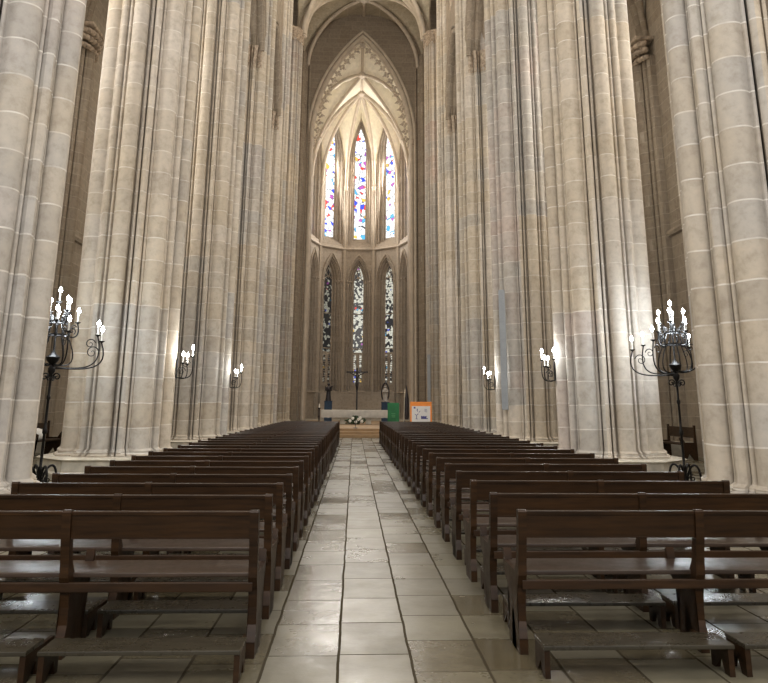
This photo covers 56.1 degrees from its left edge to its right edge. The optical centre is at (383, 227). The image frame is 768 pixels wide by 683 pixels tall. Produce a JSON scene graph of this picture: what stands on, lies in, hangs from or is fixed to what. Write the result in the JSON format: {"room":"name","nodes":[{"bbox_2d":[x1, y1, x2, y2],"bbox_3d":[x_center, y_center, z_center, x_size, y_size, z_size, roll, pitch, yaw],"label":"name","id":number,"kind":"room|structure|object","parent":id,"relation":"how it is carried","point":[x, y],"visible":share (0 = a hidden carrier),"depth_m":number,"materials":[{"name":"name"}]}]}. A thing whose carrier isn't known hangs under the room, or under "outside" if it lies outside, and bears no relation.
{"room":"church","nodes":[
{"label":"church","id":0,"kind":"room"},
{"bbox_2d":[35,21,104,452],"bbox_3d":[-10.788,-0.040,24.707,0.740,14.750,1.700,1,-14,-2],"label":"wall respond","id":1,"kind":"structure","parent":0,"point":[89,55],"depth_m":24.71,"materials":[{"name":"stone"}]},
{"bbox_2d":[53,0,108,436],"bbox_3d":[-11.018,-10.577,26.360,0.260,36.000,61.000,1,-14,-2],"label":"wall","id":2,"kind":"structure","parent":0,"point":[101,10],"depth_m":26.74,"materials":[{"name":"stone"}]},
{"bbox_2d":[250,0,306,420],"bbox_3d":[-6.239,-8.988,31.015,1.903,35.200,51.605,1,-14,-2],"label":"wall","id":3,"kind":"structure","parent":0,"point":[258,15],"depth_m":49.50,"materials":[{"name":"stone"}]},
{"bbox_2d":[302,418,408,420],"bbox_3d":[-2.125,15.222,56.509,8.400,0.420,8.094,1,-14,-2],"label":"floor","id":4,"kind":"structure","parent":0,"point":[312,418],"depth_m":54.34,"materials":[{"name":"stone"}]},
{"bbox_2d":[296,30,415,420],"bbox_3d":[-1.853,-0.944,56.055,8.800,31.600,0.820,1,-14,-2],"label":"arch","id":5,"kind":"object","parent":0,"point":[411,131],"visible":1,"depth_m":56.87,"materials":[{"name":"stone"}]},
{"bbox_2d":[306,119,407,418],"bbox_3d":[-2.126,2.441,61.865,8.807,27.800,4.610,1,-14,-2],"label":"wall","id":6,"kind":"structure","parent":0,"point":[373,255],"depth_m":62.34,"materials":[{"name":"stone"}]},
{"bbox_2d":[307,252,316,390],"bbox_3d":[-6.221,7.583,59.642,0.610,11.500,1.720,-3,-14,15],"label":"window","id":7,"kind":"structure","parent":6,"relation":"in","point":[308,389],"depth_m":60.20,"materials":[{"name":"stone"}]},
{"bbox_2d":[311,143,321,238],"bbox_3d":[-6.183,-4.916,62.730,0.700,11.750,1.960,-3,-14,15],"label":"window","id":8,"kind":"structure","parent":6,"relation":"in","point":[317,173],"depth_m":63.04,"materials":[{"name":"stone"}]},
{"bbox_2d":[321,257,339,390],"bbox_3d":[-4.745,8.121,61.789,1.720,11.500,0.610,11,-17,-37],"label":"window","id":9,"kind":"structure","parent":6,"relation":"in","point":[329,283],"depth_m":62.03,"materials":[{"name":"glass"}]},
{"bbox_2d":[323,128,343,243],"bbox_3d":[-4.692,-4.372,64.900,1.960,11.750,0.700,11,-17,-37],"label":"window","id":10,"kind":"structure","parent":6,"relation":"in","point":[330,235],"depth_m":65.06,"materials":[{"name":"glass"}]},
{"bbox_2d":[347,259,368,391],"bbox_3d":[-2.250,8.357,62.683,1.720,11.500,0.610,1,-14,-2],"label":"window","id":11,"kind":"structure","parent":6,"relation":"in","point":[358,286],"depth_m":62.85,"materials":[{"name":"glass"}]},
{"bbox_2d":[348,122,370,244],"bbox_3d":[-2.171,-4.134,65.803,1.960,11.750,0.700,1,-14,-2],"label":"window","id":12,"kind":"structure","parent":6,"relation":"in","point":[360,148],"depth_m":65.97,"materials":[{"name":"glass"}]},
{"bbox_2d":[377,258,392,391],"bbox_3d":[0.311,8.201,61.980,1.720,11.500,0.610,-9,-16,33],"label":"window","id":13,"kind":"structure","parent":6,"relation":"in","point":[387,326],"depth_m":62.14,"materials":[{"name":"glass"}]},
{"bbox_2d":[377,128,394,243],"bbox_3d":[0.417,-4.292,65.094,1.960,11.750,0.700,-9,-16,33],"label":"window","id":14,"kind":"structure","parent":6,"relation":"in","point":[384,145],"depth_m":65.25,"materials":[{"name":"glass"}]},
{"bbox_2d":[400,254,406,391],"bbox_3d":[1.961,7.712,59.951,0.610,11.500,1.720,5,-15,-20],"label":"window","id":15,"kind":"structure","parent":6,"relation":"in","point":[404,254],"depth_m":60.56,"materials":[{"name":"stone"}]},
{"bbox_2d":[400,143,407,239],"bbox_3d":[2.084,-4.785,63.043,0.700,11.750,1.960,5,-15,-20],"label":"window","id":16,"kind":"structure","parent":6,"relation":"in","point":[406,178],"depth_m":63.30,"materials":[{"name":"stone"}]},
{"bbox_2d":[320,391,393,418],"bbox_3d":[-2.188,14.393,58.501,6.040,2.140,0.270,1,-14,-2],"label":"wall","id":17,"kind":"structure","parent":0,"point":[340,400],"depth_m":58.49,"materials":[{"name":"stone"}]},
{"bbox_2d":[305,158,408,418],"bbox_3d":[-1.965,1.863,57.839,8.616,27.000,4.110,1,-14,-2],"label":"wall","id":18,"kind":"structure","parent":0,"point":[408,158],"depth_m":58.94,"materials":[{"name":"stone"}]},
{"bbox_2d":[293,0,436,420],"bbox_3d":[-1.817,-3.211,56.047,20.600,36.000,0.620,1,-14,-2],"label":"arch","id":19,"kind":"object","parent":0,"point":[387,34],"depth_m":58.60,"materials":[{"name":"stone"}]},
{"bbox_2d":[82,0,648,186],"bbox_3d":[-0.871,-14.698,37.124,21.225,20.325,60.398,1,-14,-2],"label":"ceiling","id":20,"kind":"structure","parent":0,"point":[361,92],"depth_m":60.73,"materials":[{"name":"stone"}]},
{"bbox_2d":[0,438,767,682],"bbox_3d":[-0.671,7.272,22.662,21.000,0.300,61.500,1,-14,-2],"label":"floor","id":21,"kind":"structure","parent":0,"point":[372,591],"depth_m":5.19,"materials":[{"name":"stone"}]},
{"bbox_2d":[0,0,86,493],"bbox_3d":[-5.612,-10.029,12.332,3.000,28.300,3.000,1,-14,-2],"label":"stone pier","id":22,"kind":"object","parent":21,"relation":"on","point":[41,40],"visible":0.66,"depth_m":9.52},
{"bbox_2d":[33,421,61,457],"bbox_3d":[-9.995,6.157,21.053,0.510,0.980,1.860,1,-14,-2],"label":"bench","id":23,"kind":"object","parent":21,"relation":"on","point":[51,443],"visible":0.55,"depth_m":21.82,"materials":[{"name":"brown wood"}]},
{"bbox_2d":[32,287,104,481],"bbox_3d":[-5.914,2.879,13.255,1.376,3.631,1.095,1,-14,-2],"label":"candelabrum","id":24,"kind":"object","parent":21,"relation":"on","point":[52,358],"visible":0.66,"depth_m":13.30,"materials":[{"name":"black metal"}]},
{"bbox_2d":[35,0,202,478],"bbox_3d":[-5.903,-8.312,19.318,3.000,28.300,3.000,1,-14,-2],"label":"stone pier","id":25,"kind":"object","parent":21,"relation":"on","point":[132,263],"visible":0.89,"depth_m":16.36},
{"bbox_2d":[175,345,194,378],"bbox_3d":[-4.578,3.078,16.573,0.367,0.774,0.455,11,-18,-38],"label":"wall sconce","id":26,"kind":"object","parent":25,"relation":"attached to","point":[193,347],"visible":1,"depth_m":16.54,"materials":[{"name":"black metal"}]},
{"bbox_2d":[0,509,266,682],"bbox_3d":[-1.963,2.182,4.438,2.354,0.858,0.870,1,-14,-2],"label":"pew","id":27,"kind":"object","parent":21,"relation":"on","point":[40,657],"visible":1,"depth_m":4.45,"materials":[{"name":"brown wood"}]},
{"bbox_2d":[0,494,277,637],"bbox_3d":[-1.952,2.381,5.246,2.254,0.858,0.870,1,-14,-2],"label":"pew","id":28,"kind":"object","parent":21,"relation":"on","point":[98,615],"visible":0.84,"depth_m":5.25,"materials":[{"name":"brown wood"}]},
{"bbox_2d":[0,482,286,599],"bbox_3d":[-1.986,2.576,6.040,2.254,0.858,0.870,1,-14,-2],"label":"pew","id":29,"kind":"object","parent":21,"relation":"on","point":[151,488],"visible":0.47,"depth_m":6.05,"materials":[{"name":"brown wood"}]},
{"bbox_2d":[43,473,294,568],"bbox_3d":[-2.010,2.770,6.825,2.254,0.858,0.870,1,-14,-2],"label":"pew","id":30,"kind":"object","parent":21,"relation":"on","point":[286,479],"visible":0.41,"depth_m":6.84,"materials":[{"name":"brown wood"}]},
{"bbox_2d":[73,466,300,553],"bbox_3d":[-2.044,2.971,7.645,2.254,0.858,0.870,1,-14,-2],"label":"pew","id":31,"kind":"object","parent":21,"relation":"on","point":[294,471],"visible":0.32,"depth_m":7.66,"materials":[{"name":"brown wood"}]},
{"bbox_2d":[109,460,304,536],"bbox_3d":[-2.082,3.168,8.444,2.254,0.858,0.870,1,-14,-2],"label":"pew","id":32,"kind":"object","parent":21,"relation":"on","point":[207,463],"visible":0.3,"depth_m":8.46,"materials":[{"name":"brown wood"}]},
{"bbox_2d":[170,0,250,447],"bbox_3d":[-6.202,-6.547,26.498,3.000,28.300,3.000,1,-14,-2],"label":"stone pier","id":33,"kind":"object","parent":21,"relation":"on","point":[201,400],"visible":0.56,"depth_m":24.06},
{"bbox_2d":[229,364,242,387],"bbox_3d":[-4.878,4.891,23.741,0.367,0.774,0.455,11,-18,-38],"label":"wall sconce","id":34,"kind":"object","parent":33,"relation":"attached to","point":[235,371],"visible":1,"depth_m":23.71,"materials":[{"name":"black metal"}]},
{"bbox_2d":[131,455,309,525],"bbox_3d":[-2.107,3.362,9.235,2.254,0.858,0.870,1,-14,-2],"label":"pew","id":35,"kind":"object","parent":21,"relation":"on","point":[133,457],"visible":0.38,"depth_m":9.25,"materials":[{"name":"brown wood"}]},
{"bbox_2d":[148,451,312,515],"bbox_3d":[-2.153,3.560,10.040,2.254,0.858,0.870,1,-14,-2],"label":"pew","id":36,"kind":"object","parent":21,"relation":"on","point":[150,453],"visible":0.25,"depth_m":10.06,"materials":[{"name":"brown wood"}]},
{"bbox_2d":[163,448,315,507],"bbox_3d":[-2.183,3.751,10.816,2.254,0.858,0.870,1,-14,-2],"label":"pew","id":37,"kind":"object","parent":21,"relation":"on","point":[312,450],"visible":0.3,"depth_m":10.83,"materials":[{"name":"brown wood"}]},
{"bbox_2d":[177,445,318,500],"bbox_3d":[-2.200,3.948,11.619,2.254,0.858,0.870,1,-14,-2],"label":"pew","id":38,"kind":"object","parent":21,"relation":"on","point":[316,464],"visible":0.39,"depth_m":11.64,"materials":[{"name":"brown wood"}]},
{"bbox_2d":[227,0,276,434],"bbox_3d":[-6.510,-4.734,33.872,3.000,28.300,3.000,1,-14,-2],"label":"stone pier","id":39,"kind":"object","parent":21,"relation":"on","point":[252,228],"visible":0.39,"depth_m":31.91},
{"bbox_2d":[189,442,320,494],"bbox_3d":[-2.238,4.145,12.421,2.254,0.858,0.870,1,-14,-2],"label":"pew","id":40,"kind":"object","parent":21,"relation":"on","point":[190,443],"visible":0.23,"depth_m":12.44,"materials":[{"name":"brown wood"}]},
{"bbox_2d":[198,440,321,488],"bbox_3d":[-2.284,4.338,13.206,2.254,0.858,0.870,1,-14,-2],"label":"pew","id":41,"kind":"object","parent":21,"relation":"on","point":[199,441],"visible":0.15,"depth_m":13.22,"materials":[{"name":"brown wood"}]},
{"bbox_2d":[208,438,324,484],"bbox_3d":[-2.303,4.537,14.016,2.254,0.858,0.870,1,-14,-2],"label":"pew","id":42,"kind":"object","parent":21,"relation":"on","point":[220,439],"visible":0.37,"depth_m":14.04,"materials":[{"name":"brown wood"}]},
{"bbox_2d":[215,436,325,479],"bbox_3d":[-2.339,4.734,14.814,2.254,0.858,0.870,1,-14,-2],"label":"pew","id":43,"kind":"object","parent":21,"relation":"on","point":[324,438],"visible":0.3,"depth_m":14.84,"materials":[{"name":"brown wood"}]},
{"bbox_2d":[257,0,293,426],"bbox_3d":[-6.825,-2.873,41.441,3.000,28.300,3.000,1,-14,-2],"label":"stone pier","id":44,"kind":"object","parent":21,"relation":"on","point":[271,319],"visible":0.38,"depth_m":39.85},
{"bbox_2d":[223,435,327,475],"bbox_3d":[-2.367,4.931,15.619,2.254,0.858,0.870,1,-14,-2],"label":"pew","id":45,"kind":"object","parent":21,"relation":"on","point":[326,449],"visible":0.16,"depth_m":15.63,"materials":[{"name":"brown wood"}]},
{"bbox_2d":[229,433,328,472],"bbox_3d":[-2.406,5.128,16.416,2.254,0.858,0.870,1,-14,-2],"label":"pew","id":46,"kind":"object","parent":21,"relation":"on","point":[229,433],"visible":0.19,"depth_m":16.43,"materials":[{"name":"brown wood"}]},
{"bbox_2d":[235,432,329,469],"bbox_3d":[-2.435,5.322,17.208,2.254,0.858,0.870,1,-14,-2],"label":"pew","id":47,"kind":"object","parent":21,"relation":"on","point":[328,433],"visible":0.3,"depth_m":17.23,"materials":[{"name":"brown wood"}]},
{"bbox_2d":[240,431,329,466],"bbox_3d":[-2.483,5.519,18.007,2.254,0.858,0.870,1,-14,-2],"label":"pew","id":48,"kind":"object","parent":21,"relation":"on","point":[240,431],"visible":0.12,"depth_m":18.03,"materials":[{"name":"brown wood"}]},
{"bbox_2d":[244,430,331,463],"bbox_3d":[-2.515,5.714,18.801,2.254,0.858,0.870,1,-14,-2],"label":"pew","id":49,"kind":"object","parent":21,"relation":"on","point":[244,430],"visible":0.2,"depth_m":18.81,"materials":[{"name":"brown wood"}]},
{"bbox_2d":[277,25,303,421],"bbox_3d":[-7.316,-0.729,50.375,3.000,28.400,3.000,1,-14,-2],"label":"stone pier","id":50,"kind":"object","parent":21,"relation":"on","point":[285,350],"visible":0.44,"depth_m":49.57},
{"bbox_2d":[249,429,332,461],"bbox_3d":[-2.537,5.913,19.611,2.254,0.858,0.870,1,-14,-2],"label":"pew","id":51,"kind":"object","parent":21,"relation":"on","point":[249,429],"visible":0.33,"depth_m":19.63,"materials":[{"name":"brown wood"}]},
{"bbox_2d":[254,428,333,459],"bbox_3d":[-2.564,6.106,20.397,2.254,0.858,0.870,1,-14,-2],"label":"pew","id":52,"kind":"object","parent":21,"relation":"on","point":[254,428],"visible":0.12,"depth_m":20.42,"materials":[{"name":"brown wood"}]},
{"bbox_2d":[257,427,333,457],"bbox_3d":[-2.605,6.303,21.200,2.254,0.858,0.870,1,-14,-2],"label":"pew","id":53,"kind":"object","parent":21,"relation":"on","point":[257,427],"visible":0.17,"depth_m":21.21,"materials":[{"name":"brown wood"}]},
{"bbox_2d":[261,426,334,455],"bbox_3d":[-2.632,6.502,22.009,2.254,0.858,0.870,1,-14,-2],"label":"pew","id":54,"kind":"object","parent":21,"relation":"on","point":[261,426],"visible":0.18,"depth_m":22.02,"materials":[{"name":"brown wood"}]},
{"bbox_2d":[267,425,335,451],"bbox_3d":[-2.704,6.895,23.608,2.254,0.858,0.870,1,-14,-2],"label":"pew","id":55,"kind":"object","parent":21,"relation":"on","point":[267,425],"visible":0.13,"depth_m":23.62,"materials":[{"name":"brown wood"}]},
{"bbox_2d":[270,424,336,437],"bbox_3d":[-2.745,7.087,24.386,2.254,0.858,0.870,1,-14,-2],"label":"pew","id":56,"kind":"object","parent":21,"relation":"on","point":[270,424],"visible":0.09,"depth_m":24.40,"materials":[{"name":"brown wood"}]},
{"bbox_2d":[284,422,338,444],"bbox_3d":[-2.863,7.869,27.566,2.254,0.858,0.870,1,-14,-2],"label":"pew","id":57,"kind":"object","parent":21,"relation":"on","point":[284,422],"visible":0.2,"depth_m":27.58,"materials":[{"name":"brown wood"}]},
{"bbox_2d":[287,421,339,440],"bbox_3d":[-2.930,8.262,29.167,2.254,0.858,0.870,1,-14,-2],"label":"pew","id":58,"kind":"object","parent":21,"relation":"on","point":[287,421],"visible":0.12,"depth_m":29.19,"materials":[{"name":"brown wood"}]},
{"bbox_2d":[306,420,409,437],"bbox_3d":[-1.522,11.965,43.218,7.400,0.400,19.300,1,-14,-2],"label":"steps","id":59,"kind":"structure","parent":21,"relation":"on","point":[362,430],"depth_m":34.61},
{"bbox_2d":[324,401,331,420],"bbox_3d":[-3.531,11.598,45.441,0.540,1.350,0.460,1,-14,-2],"label":"pedestal","id":60,"kind":"object","parent":59,"relation":"on","point":[327,404],"visible":0.48,"depth_m":45.32,"materials":[{"name":"blue fabric"}]},
{"bbox_2d":[325,383,332,400],"bbox_3d":[-3.505,10.396,45.684,0.445,1.100,0.379,-8,-16,30],"label":"saint statue","id":61,"kind":"object","parent":60,"relation":"on","point":[328,389],"visible":1,"depth_m":45.64,"materials":[{"name":"stone"}]},
{"bbox_2d":[344,415,366,423],"bbox_3d":[-1.641,11.036,41.416,1.284,0.505,0.653,1,-14,-2],"label":"flower arrangement","id":62,"kind":"object","parent":59,"relation":"on","point":[358,419],"visible":0.85,"depth_m":41.24,"materials":[{"name":"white plant"}]},
{"bbox_2d":[340,417,370,423],"bbox_3d":[-1.703,11.176,42.529,3.900,0.800,1.000,1,-14,-2],"label":"altar","id":63,"kind":"object","parent":59,"relation":"on","point":[368,421],"visible":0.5,"depth_m":42.19,"materials":[{"name":"stone"}]},
{"bbox_2d":[321,410,387,417],"bbox_3d":[-1.702,10.991,42.560,3.980,0.455,1.067,1,-14,-2],"label":"altar cloth","id":64,"kind":"object","parent":63,"relation":"on","point":[324,413],"visible":0.95,"depth_m":42.06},
{"bbox_2d":[346,368,367,422],"bbox_3d":[-1.706,10.523,45.266,1.355,3.378,0.480,1,-14,-2],"label":"crucifix","id":65,"kind":"object","parent":59,"relation":"on","point":[356,371],"visible":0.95,"depth_m":45.41,"materials":[{"name":"brown metal"}]},
{"bbox_2d":[381,402,389,420],"bbox_3d":[0.075,11.679,45.571,0.540,1.300,0.460,1,-14,-2],"label":"pedestal","id":66,"kind":"object","parent":59,"relation":"on","point":[384,406],"visible":0.51,"depth_m":45.46,"materials":[{"name":"blue fabric"}]},
{"bbox_2d":[381,382,389,401],"bbox_3d":[0.085,10.446,45.832,0.560,1.218,0.321,1,-14,-2],"label":"saint statue","id":67,"kind":"object","parent":66,"relation":"on","point":[384,391],"visible":1,"depth_m":45.82,"materials":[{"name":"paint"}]},
{"bbox_2d":[387,403,398,421],"bbox_3d":[0.476,9.709,37.388,0.600,1.220,0.453,1,-14,-2],"label":"lectern","id":68,"kind":"object","parent":59,"relation":"on","point":[393,408],"visible":0.63,"depth_m":37.22,"materials":[{"name":"green fabric"}]},
{"bbox_2d":[403,385,408,421],"bbox_3d":[1.285,10.880,44.385,0.421,2.300,0.400,13,-18,-41],"label":"flag","id":69,"kind":"object","parent":59,"relation":"on","point":[406,398],"visible":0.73,"depth_m":44.29,"materials":[{"name":"white fabric"}]},
{"bbox_2d":[380,422,439,443],"bbox_3d":[1.035,8.152,28.613,2.354,0.858,0.870,1,-14,-2],"label":"pew","id":70,"kind":"object","parent":21,"relation":"on","point":[381,422],"visible":0.23,"depth_m":28.61,"materials":[{"name":"brown wood"}]},
{"bbox_2d":[382,423,444,446],"bbox_3d":[1.100,7.695,26.757,2.354,0.858,0.870,1,-14,-2],"label":"pew","id":71,"kind":"object","parent":21,"relation":"on","point":[382,423],"visible":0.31,"depth_m":26.75,"materials":[{"name":"brown wood"}]},
{"bbox_2d":[383,424,448,447],"bbox_3d":[1.149,7.471,25.844,2.354,0.858,0.870,1,-14,-2],"label":"pew","id":72,"kind":"object","parent":21,"relation":"on","point":[383,424],"visible":0.15,"depth_m":25.84,"materials":[{"name":"brown wood"}]},
{"bbox_2d":[385,425,455,451],"bbox_3d":[1.230,7.019,24.007,2.354,0.858,0.870,1,-14,-2],"label":"pew","id":73,"kind":"object","parent":21,"relation":"on","point":[386,425],"visible":0.23,"depth_m":24.00,"materials":[{"name":"brown wood"}]},
{"bbox_2d":[410,402,431,421],"bbox_3d":[1.674,8.716,32.566,0.980,1.660,0.420,1,-14,-2],"label":"poster board","id":74,"kind":"object","parent":21,"relation":"on","point":[419,411],"visible":0.78,"depth_m":32.64,"materials":[{"name":"paper"}]},
{"bbox_2d":[386,426,459,453],"bbox_3d":[1.260,6.786,23.058,2.354,0.858,0.870,1,-14,-2],"label":"pew","id":75,"kind":"object","parent":21,"relation":"on","point":[387,426],"visible":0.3,"depth_m":23.05,"materials":[{"name":"brown wood"}]},
{"bbox_2d":[388,427,464,455],"bbox_3d":[1.307,6.562,22.147,2.354,0.858,0.870,1,-14,-2],"label":"pew","id":76,"kind":"object","parent":21,"relation":"on","point":[388,427],"visible":0.26,"depth_m":22.14,"materials":[{"name":"brown wood"}]},
{"bbox_2d":[389,428,469,457],"bbox_3d":[1.343,6.332,21.212,2.354,0.858,0.870,1,-14,-2],"label":"pew","id":77,"kind":"object","parent":21,"relation":"on","point":[390,428],"visible":0.19,"depth_m":21.22,"materials":[{"name":"brown wood"}]},
{"bbox_2d":[390,429,473,459],"bbox_3d":[1.364,6.107,20.297,2.354,0.858,0.870,1,-14,-2],"label":"pew","id":78,"kind":"object","parent":21,"relation":"on","point":[391,439],"visible":0.27,"depth_m":20.29,"materials":[{"name":"brown wood"}]},
{"bbox_2d":[423,29,440,422],"bbox_3d":[4.114,-0.549,50.806,3.000,28.400,3.000,1,-14,-2],"label":"stone pier","id":79,"kind":"object","parent":21,"relation":"on","point":[430,41],"visible":0.29,"depth_m":50.15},
{"bbox_2d":[427,354,430,401],"bbox_3d":[2.947,9.765,46.934,0.200,3.005,0.257,-4,-14,17],"label":"loudspeaker","id":80,"kind":"object","parent":79,"relation":"attached to","point":[428,355],"visible":1,"depth_m":46.83,"materials":[{"name":"grey plastic"}]},
{"bbox_2d":[392,430,479,462],"bbox_3d":[1.411,5.881,19.377,2.354,0.858,0.870,1,-14,-2],"label":"pew","id":81,"kind":"object","parent":21,"relation":"on","point":[393,430],"visible":0.23,"depth_m":19.40,"materials":[{"name":"brown wood"}]},
{"bbox_2d":[393,431,485,465],"bbox_3d":[1.441,5.658,18.472,2.354,0.858,0.870,1,-14,-2],"label":"pew","id":82,"kind":"object","parent":21,"relation":"on","point":[395,432],"visible":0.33,"depth_m":18.46,"materials":[{"name":"brown wood"}]},
{"bbox_2d":[396,432,492,468],"bbox_3d":[1.483,5.427,17.529,2.354,0.858,0.870,1,-14,-2],"label":"pew","id":83,"kind":"object","parent":21,"relation":"on","point":[398,433],"visible":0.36,"depth_m":17.52,"materials":[{"name":"brown wood"}]},
{"bbox_2d":[436,0,462,426],"bbox_3d":[4.366,-2.697,41.863,3.000,28.300,3.000,1,-14,-2],"label":"stone pier","id":84,"kind":"object","parent":21,"relation":"on","point":[449,256],"visible":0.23,"depth_m":40.14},
{"bbox_2d":[399,434,501,472],"bbox_3d":[1.536,5.202,16.613,2.354,0.858,0.870,1,-14,-2],"label":"pew","id":85,"kind":"object","parent":21,"relation":"on","point":[401,435],"visible":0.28,"depth_m":16.61,"materials":[{"name":"brown wood"}]},
{"bbox_2d":[400,436,508,476],"bbox_3d":[1.556,4.972,15.681,2.354,0.858,0.870,1,-14,-2],"label":"pew","id":86,"kind":"object","parent":21,"relation":"on","point":[403,437],"visible":0.31,"depth_m":15.68,"materials":[{"name":"brown wood"}]},
{"bbox_2d":[403,438,518,481],"bbox_3d":[1.594,4.743,14.749,2.354,0.858,0.870,1,-14,-2],"label":"pew","id":87,"kind":"object","parent":21,"relation":"on","point":[406,439],"visible":0.32,"depth_m":14.75,"materials":[{"name":"brown wood"}]},
{"bbox_2d":[406,440,529,486],"bbox_3d":[1.636,4.518,13.833,2.354,0.858,0.870,1,-14,-2],"label":"pew","id":88,"kind":"object","parent":21,"relation":"on","point":[410,442],"visible":0.35,"depth_m":13.83,"materials":[{"name":"brown wood"}]},
{"bbox_2d":[455,0,496,434],"bbox_3d":[4.681,-4.557,34.295,3.000,28.300,3.000,1,-14,-2],"label":"stone pier","id":89,"kind":"object","parent":21,"relation":"on","point":[476,295],"visible":0.46,"depth_m":32.22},
{"bbox_2d":[411,442,542,492],"bbox_3d":[1.685,4.290,12.905,2.354,0.858,0.870,1,-14,-2],"label":"pew","id":90,"kind":"object","parent":21,"relation":"on","point":[413,460],"visible":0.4,"depth_m":12.90,"materials":[{"name":"brown wood"}]},
{"bbox_2d":[414,445,556,501],"bbox_3d":[1.717,4.065,11.992,2.354,0.858,0.870,1,-14,-2],"label":"pew","id":91,"kind":"object","parent":21,"relation":"on","point":[419,448],"visible":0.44,"depth_m":11.99,"materials":[{"name":"brown wood"}]},
{"bbox_2d":[420,448,574,506],"bbox_3d":[1.764,3.844,11.090,2.354,0.858,0.870,1,-14,-2],"label":"pew","id":92,"kind":"object","parent":21,"relation":"on","point":[425,452],"visible":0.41,"depth_m":11.09,"materials":[{"name":"brown wood"}]},
{"bbox_2d":[425,452,594,516],"bbox_3d":[1.801,3.611,10.144,2.354,0.858,0.870,1,-14,-2],"label":"pew","id":93,"kind":"object","parent":21,"relation":"on","point":[432,456],"visible":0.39,"depth_m":10.14,"materials":[{"name":"brown wood"}]},
{"bbox_2d":[484,0,558,448],"bbox_3d":[4.988,-6.370,26.921,3.000,28.300,3.000,1,-14,-2],"label":"stone pier","id":94,"kind":"object","parent":21,"relation":"on","point":[520,259],"visible":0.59,"depth_m":24.54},
{"bbox_2d":[483,367,494,389],"bbox_3d":[3.515,5.024,24.058,0.367,0.774,0.455,11,-18,-38],"label":"wall sconce","id":95,"kind":"object","parent":94,"relation":"attached to","point":[484,374],"visible":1,"depth_m":24.00,"materials":[{"name":"black metal"}]},
{"bbox_2d":[498,290,508,409],"bbox_3d":[3.905,3.946,23.494,0.200,3.855,0.257,-4,-14,17],"label":"loudspeaker","id":96,"kind":"object","parent":94,"relation":"attached to","point":[501,293],"visible":1,"depth_m":23.37,"materials":[{"name":"grey plastic"}]},
{"bbox_2d":[432,457,618,527],"bbox_3d":[1.839,3.387,9.232,2.354,0.858,0.870,1,-14,-2],"label":"pew","id":97,"kind":"object","parent":21,"relation":"on","point":[436,483],"visible":0.36,"depth_m":9.23,"materials":[{"name":"brown wood"}]},
{"bbox_2d":[440,463,646,545],"bbox_3d":[1.870,3.161,8.314,2.354,0.858,0.870,1,-14,-2],"label":"pew","id":98,"kind":"object","parent":21,"relation":"on","point":[449,469],"visible":0.35,"depth_m":8.31,"materials":[{"name":"brown wood"}]},
{"bbox_2d":[450,470,691,564],"bbox_3d":[1.906,2.929,7.370,2.354,0.858,0.870,1,-14,-2],"label":"pew","id":99,"kind":"object","parent":21,"relation":"on","point":[463,478],"visible":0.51,"depth_m":7.37,"materials":[{"name":"brown wood"}]},
{"bbox_2d":[463,479,756,593],"bbox_3d":[1.944,2.706,6.463,2.354,0.858,0.870,1,-14,-2],"label":"pew","id":100,"kind":"object","parent":21,"relation":"on","point":[479,489],"visible":0.48,"depth_m":6.46,"materials":[{"name":"brown wood"}]},
{"bbox_2d":[537,0,689,475],"bbox_3d":[5.287,-8.135,19.741,3.000,28.300,3.000,1,-14,-2],"label":"stone pier","id":101,"kind":"object","parent":21,"relation":"on","point":[601,293],"visible":0.79,"depth_m":16.82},
{"bbox_2d":[540,347,555,381],"bbox_3d":[3.845,3.211,16.891,0.320,0.774,0.650,1,-14,-2],"label":"wall sconce","id":102,"kind":"object","parent":101,"relation":"attached to","point":[543,358],"visible":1,"depth_m":16.81,"materials":[{"name":"black metal"}]},
{"bbox_2d":[480,492,767,628],"bbox_3d":[1.980,2.476,5.527,2.354,0.858,0.870,1,-14,-2],"label":"pew","id":103,"kind":"object","parent":21,"relation":"on","point":[500,504],"visible":0.84,"depth_m":5.51,"materials":[{"name":"brown wood"}]},
{"bbox_2d":[503,509,767,678],"bbox_3d":[2.023,2.256,4.632,2.354,0.858,0.870,1,-14,-2],"label":"pew","id":104,"kind":"object","parent":21,"relation":"on","point":[689,581],"visible":1,"depth_m":4.61,"materials":[{"name":"brown wood"}]},
{"bbox_2d":[630,300,701,480],"bbox_3d":[5.669,3.260,14.495,1.376,3.631,1.095,1,-14,-2],"label":"candelabrum","id":105,"kind":"object","parent":21,"relation":"on","point":[675,367],"visible":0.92,"depth_m":14.53,"materials":[{"name":"black metal"}]},
{"bbox_2d":[663,424,698,460],"bbox_3d":[8.825,6.478,21.861,0.510,0.980,1.860,1,-14,-2],"label":"bench","id":106,"kind":"object","parent":21,"relation":"on","point":[690,448],"visible":0.66,"depth_m":21.34,"materials":[{"name":"brown wood"}]},
{"bbox_2d":[660,0,767,492],"bbox_3d":[5.579,-9.853,12.755,3.000,28.300,3.000,1,-14,-2],"label":"stone pier","id":107,"kind":"object","parent":21,"relation":"on","point":[716,51],"visible":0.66,"depth_m":9.79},
{"bbox_2d":[419,0,484,401],"bbox_3d":[4.761,-8.815,31.431,1.903,35.200,51.605,1,-14,-2],"label":"wall","id":108,"kind":"structure","parent":0,"point":[474,17],"depth_m":42.78,"materials":[{"name":"stone"}]},
{"bbox_2d":[630,36,689,455],"bbox_3d":[9.489,0.280,25.474,0.740,14.750,1.700,1,-14,-2],"label":"column","id":109,"kind":"structure","parent":0,"point":[652,165],"depth_m":25.18,"materials":[{"name":"stone"}]},
{"bbox_2d":[627,0,703,456],"bbox_3d":[9.925,-10.246,27.152,0.260,36.000,61.000,1,-14,-2],"label":"wall","id":110,"kind":"structure","parent":0,"point":[653,16],"depth_m":24.63,"materials":[{"name":"stone"}]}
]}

